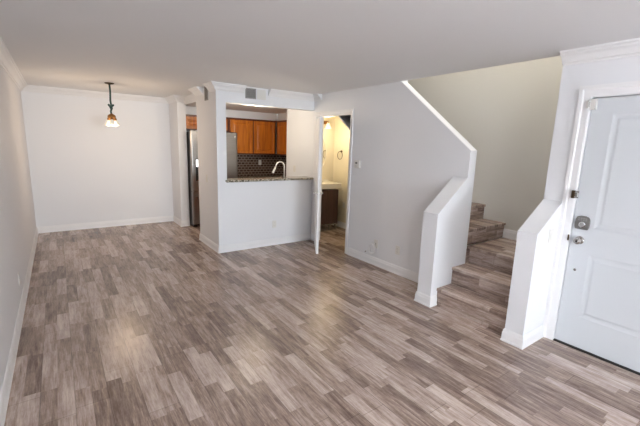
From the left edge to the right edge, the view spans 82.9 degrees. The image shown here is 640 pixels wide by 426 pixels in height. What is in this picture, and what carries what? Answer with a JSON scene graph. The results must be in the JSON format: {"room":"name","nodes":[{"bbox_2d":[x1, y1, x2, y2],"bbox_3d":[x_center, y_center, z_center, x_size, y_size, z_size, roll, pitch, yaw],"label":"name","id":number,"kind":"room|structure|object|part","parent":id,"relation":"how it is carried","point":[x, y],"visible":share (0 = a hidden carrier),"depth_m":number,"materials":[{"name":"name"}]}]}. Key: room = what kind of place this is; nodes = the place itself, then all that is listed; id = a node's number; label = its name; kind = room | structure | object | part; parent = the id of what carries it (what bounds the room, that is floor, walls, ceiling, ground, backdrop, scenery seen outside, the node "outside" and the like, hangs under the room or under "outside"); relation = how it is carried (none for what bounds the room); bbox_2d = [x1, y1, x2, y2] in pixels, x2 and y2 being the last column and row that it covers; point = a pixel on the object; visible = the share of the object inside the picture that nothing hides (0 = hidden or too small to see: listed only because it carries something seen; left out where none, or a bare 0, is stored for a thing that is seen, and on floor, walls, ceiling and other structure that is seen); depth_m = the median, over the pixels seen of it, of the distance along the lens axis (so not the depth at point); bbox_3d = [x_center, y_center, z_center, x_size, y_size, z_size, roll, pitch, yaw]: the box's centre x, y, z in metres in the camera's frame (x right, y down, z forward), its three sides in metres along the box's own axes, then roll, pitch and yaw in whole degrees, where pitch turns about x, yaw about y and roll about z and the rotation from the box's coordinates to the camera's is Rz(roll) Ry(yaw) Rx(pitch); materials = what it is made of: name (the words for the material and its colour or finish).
{"room":"empty living room","nodes":[
{"label":"empty living room","id":0,"kind":"room"},
{"bbox_2d":[0,65,35,393],"bbox_3d":[-0.739,0.208,0.280,0.120,2.720,14.476,-6,13,-35],"label":"wall","id":1,"kind":"structure","parent":0,"point":[17,212],"depth_m":3.57,"materials":[{"name":"white paint"}]},
{"bbox_2d":[0,227,37,425],"bbox_3d":[-0.722,1.483,0.560,0.019,0.112,14.236,-6,13,-35],"label":"baseboard","id":2,"kind":"structure","parent":1,"relation":"attached to","point":[6,387],"depth_m":2.76,"materials":[{"name":"white paint"}]},
{"bbox_2d":[0,36,184,103],"bbox_3d":[0.317,-0.908,0.817,2.401,0.100,14.236,-6,13,-35],"label":"crown molding","id":3,"kind":"structure","parent":1,"relation":"attached to","point":[7,62],"depth_m":6.05,"materials":[{"name":"white paint"}]},
{"bbox_2d":[21,91,276,226],"bbox_3d":[-2.860,-1.200,7.449,4.920,2.720,0.120,-6,13,-35],"label":"wall","id":4,"kind":"structure","parent":0,"point":[83,169],"depth_m":6.56,"materials":[{"name":"white paint"}]},
{"bbox_2d":[37,216,189,232],"bbox_3d":[-3.709,0.247,6.668,2.401,0.112,0.622,-6,13,-35],"label":"baseboard","id":5,"kind":"structure","parent":4,"relation":"attached to","point":[56,228],"depth_m":6.85,"materials":[{"name":"white paint"}]},
{"bbox_2d":[186,114,228,131],"bbox_3d":[-2.364,-1.823,7.369,0.925,0.283,0.364,-6,13,-35],"label":"upper cabinet","id":6,"kind":"object","parent":4,"relation":"attached to","point":[191,120],"visible":0.29,"depth_m":7.08,"materials":[{"name":"brown wood"}]},
{"bbox_3d":[-2.449,-1.767,7.108,0.418,0.228,0.020,-6,13,-35],"label":"door","id":7,"kind":"part","parent":6,"relation":"part of","materials":[{"name":"brown wood"}]},
{"bbox_2d":[185,106,286,120],"bbox_3d":[-1.483,-2.020,7.367,2.399,0.155,1.336,-6,13,-35],"label":"trim","id":8,"kind":"structure","parent":4,"relation":"attached to","point":[190,110],"depth_m":7.76,"materials":[{"name":"white paint"}]},
{"bbox_2d":[227,117,275,153],"bbox_3d":[-1.544,-1.681,7.997,1.100,0.743,0.364,-6,13,-35],"label":"upper cabinet","id":9,"kind":"object","parent":4,"relation":"attached to","point":[254,136],"visible":0.88,"depth_m":7.87,"materials":[{"name":"brown wood"}]},
{"bbox_3d":[-1.665,-1.621,7.710,0.505,0.688,0.020,-6,13,-35],"label":"door","id":10,"kind":"part","parent":9,"relation":"part of","materials":[{"name":"brown wood"}]},
{"bbox_3d":[-1.435,-2.007,7.795,1.100,0.022,0.024,-6,13,-35],"label":"cornice","id":11,"kind":"part","parent":9,"relation":"part of","materials":[{"name":"brown wood"}]},
{"bbox_3d":[-1.230,-1.666,8.019,0.505,0.688,0.020,-6,13,-35],"label":"door","id":12,"kind":"part","parent":9,"relation":"part of","materials":[{"name":"brown wood"}]},
{"bbox_2d":[237,154,285,175],"bbox_3d":[-1.039,-0.977,7.696,1.470,0.500,1.675,-6,13,-35],"label":"backsplash","id":13,"kind":"structure","parent":4,"relation":"attached to","point":[247,163],"depth_m":8.45,"materials":[{"name":"tile"}]},
{"bbox_2d":[185,102,286,113],"bbox_3d":[-1.095,-2.054,6.919,2.519,0.100,2.490,-6,13,-35],"label":"ceiling","id":14,"kind":"structure","parent":0,"point":[238,107],"depth_m":7.09,"materials":[{"name":"white paint"}]},
{"bbox_2d":[169,86,313,245],"bbox_3d":[-1.562,-0.934,6.732,1.659,2.540,2.620,-6,13,-35],"label":"wall","id":15,"kind":"structure","parent":0,"point":[231,212],"depth_m":5.71,"materials":[{"name":"white paint"}]},
{"bbox_2d":[204,87,207,100],"bbox_3d":[-1.670,-1.757,5.318,0.008,0.200,0.150,-6,13,-35],"label":"air vent","id":16,"kind":"object","parent":15,"relation":"in","point":[205,88],"visible":0.88,"depth_m":5.34,"materials":[{"name":"grey"}]},
{"bbox_2d":[245,88,255,98],"bbox_3d":[-1.014,-1.752,5.310,0.170,0.150,0.008,-6,13,-35],"label":"air vent","id":17,"kind":"object","parent":15,"relation":"in","point":[250,93],"visible":0.97,"depth_m":5.31,"materials":[{"name":"grey"}]},
{"bbox_2d":[188,81,321,101],"bbox_3d":[-1.027,-1.875,5.758,1.754,0.100,1.193,-6,13,-35],"label":"crown molding","id":18,"kind":"structure","parent":15,"relation":"attached to","point":[211,86],"depth_m":5.46,"materials":[{"name":"white paint"}]},
{"bbox_2d":[199,233,310,252],"bbox_3d":[-1.102,0.405,6.257,1.677,0.112,0.920,-6,13,-35],"label":"baseboard","id":19,"kind":"structure","parent":15,"relation":"attached to","point":[295,238],"depth_m":5.82,"materials":[{"name":"white paint"}]},
{"bbox_2d":[257,89,265,99],"bbox_3d":[-0.875,-1.765,5.411,0.145,0.140,0.006,-6,13,-35],"label":"blank plate","id":20,"kind":"object","parent":15,"relation":"attached to","point":[261,94],"visible":1,"depth_m":5.41,"materials":[{"name":"white plastic"}]},
{"bbox_2d":[225,176,312,182],"bbox_3d":[-0.809,-0.545,5.821,1.543,0.033,0.285,-6,13,-35],"label":"countertop","id":21,"kind":"structure","parent":15,"relation":"on","point":[228,180],"depth_m":5.71,"materials":[{"name":"stone"}]},
{"bbox_2d":[0,0,639,97],"bbox_3d":[0.937,-1.157,1.216,3.910,0.280,14.236,-6,13,-35],"label":"ceiling","id":22,"kind":"structure","parent":0,"point":[153,48],"depth_m":2.77,"materials":[{"name":"white paint"}]},
{"bbox_2d":[104,82,119,125],"bbox_3d":[-3.085,-1.600,5.354,0.211,0.618,0.200,-6,13,-35],"label":"pendant lamp","id":23,"kind":"object","parent":22,"relation":"hanging from","point":[111,120],"visible":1,"depth_m":5.36,"materials":[{"name":"black metal"}]},
{"bbox_3d":[-3.069,-1.335,5.349,0.076,0.101,0.085,-6,13,-35],"label":"lamp shade","id":24,"kind":"part","parent":23,"relation":"part of","materials":[{"name":"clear glass"}]},
{"bbox_2d":[4,221,639,425],"bbox_3d":[1.333,1.378,2.037,5.320,0.100,14.476,-6,13,-35],"label":"floor","id":25,"kind":"structure","parent":0,"point":[148,324],"depth_m":2.94,"materials":[{"name":"brown wood"}]},
{"bbox_2d":[186,130,237,226],"bbox_3d":[-2.238,-0.713,7.356,0.915,1.835,0.822,-6,13,-35],"label":"refrigerator","id":26,"kind":"object","parent":25,"relation":"on","point":[231,138],"visible":0.4,"depth_m":6.95,"materials":[{"name":"silver metal"}]},
{"bbox_3d":[-2.232,-0.981,6.910,0.456,1.125,0.070,-6,13,-35],"label":"door","id":27,"kind":"part","parent":26,"relation":"part of","materials":[{"name":"silver metal"}]},
{"bbox_3d":[-2.072,-0.129,7.206,0.915,0.632,0.070,-6,13,-35],"label":"freezer drawer","id":28,"kind":"part","parent":26,"relation":"part of","materials":[{"name":"silver metal"}]},
{"bbox_3d":[-1.858,-1.019,7.175,0.456,1.125,0.070,-6,13,-35],"label":"door","id":29,"kind":"part","parent":26,"relation":"part of","materials":[{"name":"silver metal"}]},
{"bbox_2d":[321,179,341,229],"bbox_3d":[-0.035,-0.205,7.109,0.760,1.061,0.475,-6,13,-35],"label":"bathroom vanity","id":30,"kind":"object","parent":25,"relation":"on","point":[329,198],"visible":0.43,"depth_m":7.01,"materials":[{"name":"brown wood"}]},
{"bbox_3d":[-0.051,-0.092,6.861,0.381,0.660,0.019,-6,13,-35],"label":"door","id":31,"kind":"part","parent":30,"relation":"part of","materials":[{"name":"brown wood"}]},
{"bbox_3d":[0.229,-0.120,7.059,0.295,0.660,0.019,-6,13,-35],"label":"door","id":32,"kind":"part","parent":30,"relation":"part of","materials":[{"name":"brown wood"}]},
{"bbox_2d":[322,179,341,188],"bbox_3d":[-0.024,-0.558,7.043,0.760,0.140,0.475,-6,13,-35],"label":"basin","id":33,"kind":"object","parent":30,"relation":"in","point":[326,184],"depth_m":6.98,"materials":[{"name":"white ceramic"}]},
{"bbox_2d":[437,202,516,332],"bbox_3d":[0.928,-0.976,5.167,1.322,3.350,4.637,-6,13,-35],"label":"staircase","id":34,"kind":"structure","parent":25,"relation":"on","point":[478,291],"depth_m":3.79,"materials":[{"name":"brown wood"}]},
{"bbox_3d":[-1.507,-0.347,8.143,1.090,0.870,0.600,-6,13,-35],"label":"base cabinet","id":35,"kind":"object","parent":25,"relation":"on","visible":0},
{"bbox_2d":[238,175,285,177],"bbox_3d":[-1.345,-0.804,8.148,1.445,0.033,0.632,-6,13,-35],"label":"countertop","id":36,"kind":"structure","parent":35,"relation":"on","point":[247,176],"depth_m":8.22,"materials":[{"name":"stone"}]},
{"bbox_3d":[-1.028,0.025,6.236,1.500,0.870,0.600,-6,13,-35],"label":"base cabinet","id":37,"kind":"object","parent":25,"relation":"on","visible":0},
{"bbox_3d":[-1.018,-0.422,6.160,1.513,0.033,0.643,-6,13,-35],"label":"countertop","id":38,"kind":"structure","parent":37,"relation":"on","visible":0},
{"bbox_2d":[272,161,284,176],"bbox_3d":[-0.675,-0.664,6.211,0.316,0.443,0.055,-4,12,-26],"label":"kitchen faucet","id":39,"kind":"object","parent":38,"relation":"on","point":[274,169],"visible":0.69,"depth_m":6.15,"materials":[{"name":"silver metal"}]},
{"bbox_2d":[322,116,349,222],"bbox_3d":[0.462,-0.733,6.479,1.070,2.360,2.070,-6,13,-35],"label":"wall","id":40,"kind":"structure","parent":0,"point":[337,138],"depth_m":7.29,"materials":[{"name":"beige paint"}]},
{"bbox_2d":[322,137,326,166],"bbox_3d":[-0.095,-1.199,7.139,0.556,0.800,0.013,-6,13,-35],"label":"oval mirror","id":41,"kind":"object","parent":40,"relation":"attached to","point":[324,143],"visible":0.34,"depth_m":7.27,"materials":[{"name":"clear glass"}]},
{"bbox_2d":[324,121,330,128],"bbox_3d":[-0.023,-1.706,6.965,0.532,0.155,0.205,-6,13,-35],"label":"vanity light","id":42,"kind":"object","parent":40,"relation":"attached to","point":[328,126],"visible":0.34,"depth_m":7.02,"materials":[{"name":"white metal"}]},
{"bbox_2d":[332,221,345,228],"bbox_3d":[0.780,0.338,6.923,0.019,0.112,1.890,-6,13,-35],"label":"baseboard","id":43,"kind":"structure","parent":40,"relation":"attached to","point":[339,224],"depth_m":7.39,"materials":[{"name":"white paint"}]},
{"bbox_2d":[338,116,350,129],"bbox_3d":[0.771,-1.421,5.857,0.970,0.730,0.950,-6,13,-35],"label":"ceiling","id":44,"kind":"structure","parent":0,"point":[345,119],"depth_m":5.64,"materials":[{"name":"white paint"}]},
{"bbox_2d":[286,80,476,273],"bbox_3d":[0.514,-0.708,5.377,0.120,2.720,3.790,-6,13,-35],"label":"wall","id":45,"kind":"structure","parent":0,"point":[407,151],"depth_m":4.70,"materials":[{"name":"white paint"}]},
{"bbox_2d":[314,116,322,253],"bbox_3d":[-0.037,-0.448,5.710,0.143,2.030,0.800,1,11,-4],"label":"door","id":46,"kind":"structure","parent":45,"relation":"in","point":[317,192],"depth_m":5.43,"materials":[{"name":"white paint"}]},
{"bbox_2d":[311,109,353,253],"bbox_3d":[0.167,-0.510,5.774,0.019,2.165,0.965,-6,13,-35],"label":"door frame","id":47,"kind":"structure","parent":45,"relation":"in","point":[346,111],"depth_m":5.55,"materials":[{"name":"white paint"}]},
{"bbox_2d":[354,160,360,167],"bbox_3d":[0.534,-0.703,5.220,0.028,0.116,0.132,-6,13,-35],"label":"thermostat","id":48,"kind":"object","parent":45,"relation":"attached to","point":[357,163],"visible":1,"depth_m":5.20,"materials":[{"name":"white plastic"}]},
{"bbox_2d":[374,239,377,247],"bbox_3d":[0.775,0.430,5.049,0.021,0.116,0.072,-6,13,-35],"label":"cable jack","id":49,"kind":"object","parent":45,"relation":"attached to","point":[375,241],"visible":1,"depth_m":5.04,"materials":[{"name":"white plastic"}]},
{"bbox_2d":[365,243,375,253],"bbox_3d":[0.713,0.494,5.123,0.033,0.168,0.200,-6,13,-35],"label":"cable","id":50,"kind":"object","parent":49,"relation":"hanging from","point":[372,244],"visible":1,"depth_m":5.08,"materials":[{"name":"white"}]},
{"bbox_2d":[347,247,436,307],"bbox_3d":[0.793,0.759,4.679,0.473,0.112,1.901,-6,13,-35],"label":"baseboard","id":51,"kind":"structure","parent":45,"relation":"attached to","point":[426,300],"depth_m":4.74,"materials":[{"name":"white paint"}]},
{"bbox_2d":[395,246,399,254],"bbox_3d":[1.012,0.487,4.732,0.009,0.116,0.072,-6,13,-35],"label":"wall outlet","id":52,"kind":"object","parent":45,"relation":"attached to","point":[397,250],"visible":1,"depth_m":4.72,"materials":[{"name":"white plastic"}]},
{"bbox_2d":[417,177,467,296],"bbox_3d":[1.310,0.293,3.899,0.455,1.345,0.176,-6,13,-35],"label":"wall","id":53,"kind":"structure","parent":0,"point":[443,218],"depth_m":3.81,"materials":[{"name":"white paint"}]},
{"bbox_2d":[408,56,562,245],"bbox_3d":[1.498,-1.809,5.495,0.120,4.900,4.782,-6,13,-35],"label":"wall","id":54,"kind":"structure","parent":0,"point":[507,113],"depth_m":4.44,"materials":[{"name":"white paint"}]},
{"bbox_2d":[502,228,517,239],"bbox_3d":[2.231,0.349,3.998,0.770,0.112,0.824,-6,13,-35],"label":"baseboard","id":55,"kind":"structure","parent":54,"relation":"attached to","point":[510,234],"depth_m":4.47,"materials":[{"name":"white paint"}]},
{"bbox_2d":[505,199,561,335],"bbox_3d":[1.845,0.504,3.135,0.410,1.245,0.154,-6,13,-35],"label":"wall","id":56,"kind":"structure","parent":0,"point":[533,258],"depth_m":3.04,"materials":[{"name":"white paint"}]},
{"bbox_2d":[500,325,543,349],"bbox_3d":[1.812,1.062,3.228,0.409,0.112,0.192,-6,13,-35],"label":"baseboard","id":57,"kind":"structure","parent":56,"relation":"attached to","point":[521,342],"depth_m":3.12,"materials":[{"name":"white paint"}]},
{"bbox_2d":[548,229,553,242],"bbox_3d":[1.934,0.193,3.032,0.072,0.116,0.010,-6,13,-35],"label":"light switch","id":58,"kind":"object","parent":56,"relation":"attached to","point":[551,231],"visible":1,"depth_m":3.02,"materials":[{"name":"white plastic"}]},
{"bbox_2d":[553,338,639,374],"bbox_3d":[2.393,1.193,2.896,0.146,0.012,0.908,-6,13,-35],"label":"threshold","id":59,"kind":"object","parent":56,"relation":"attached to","point":[554,339],"depth_m":2.95,"materials":[{"name":"black metal"}]},
{"bbox_2d":[544,55,639,337],"bbox_3d":[4.365,0.417,0.006,0.140,2.720,8.038,-6,13,-35],"label":"wall","id":60,"kind":"structure","parent":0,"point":[626,69],"depth_m":2.97,"materials":[{"name":"white paint"}]},
{"bbox_2d":[543,81,639,339],"bbox_3d":[2.364,0.143,2.654,0.019,2.162,1.094,-6,13,-35],"label":"door frame","id":61,"kind":"structure","parent":60,"relation":"attached to","point":[586,93],"depth_m":3.00,"materials":[{"name":"white paint"}]},
{"bbox_2d":[571,190,578,197],"bbox_3d":[2.089,-0.152,2.968,0.018,0.064,0.054,-4,12,-28],"label":"guard","id":62,"kind":"object","parent":61,"relation":"attached to","point":[574,194],"visible":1,"depth_m":2.97,"materials":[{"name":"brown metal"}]},
{"bbox_2d":[555,96,639,372],"bbox_3d":[2.362,0.183,2.671,0.114,2.045,0.918,-6,13,-35],"label":"door","id":63,"kind":"structure","parent":60,"relation":"in","point":[599,313],"depth_m":2.84,"materials":[{"name":"white paint"}]},
{"bbox_3d":[2.122,0.227,2.981,0.068,0.066,0.066,-6,13,-35],"label":"knob","id":64,"kind":"part","parent":63,"relation":"part of","materials":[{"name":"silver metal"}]},
{"bbox_2d":[586,99,597,109],"bbox_3d":[2.128,-0.849,2.836,0.041,0.080,0.066,-6,13,-35],"label":"sensor","id":65,"kind":"object","parent":63,"relation":"attached to","point":[593,104],"visible":1,"depth_m":2.82,"materials":[{"name":"white plastic"}]},
{"bbox_2d":[560,38,639,65],"bbox_3d":[4.266,-0.595,-0.203,0.095,0.100,7.918,-6,13,-35],"label":"crown molding","id":66,"kind":"structure","parent":60,"relation":"attached to","point":[630,47],"depth_m":2.73,"materials":[{"name":"white paint"}]},
{"bbox_3d":[-0.390,-1.041,8.151,0.120,2.300,1.686,-6,13,-35],"label":"wall","id":67,"kind":"structure","parent":0,"visible":0},
{"bbox_2d":[276,120,286,154],"bbox_3d":[-0.568,-1.631,7.893,0.359,0.743,0.950,-6,13,-35],"label":"upper cabinet","id":68,"kind":"object","parent":67,"relation":"attached to","point":[281,125],"visible":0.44,"depth_m":7.97,"materials":[{"name":"brown wood"}]}
]}

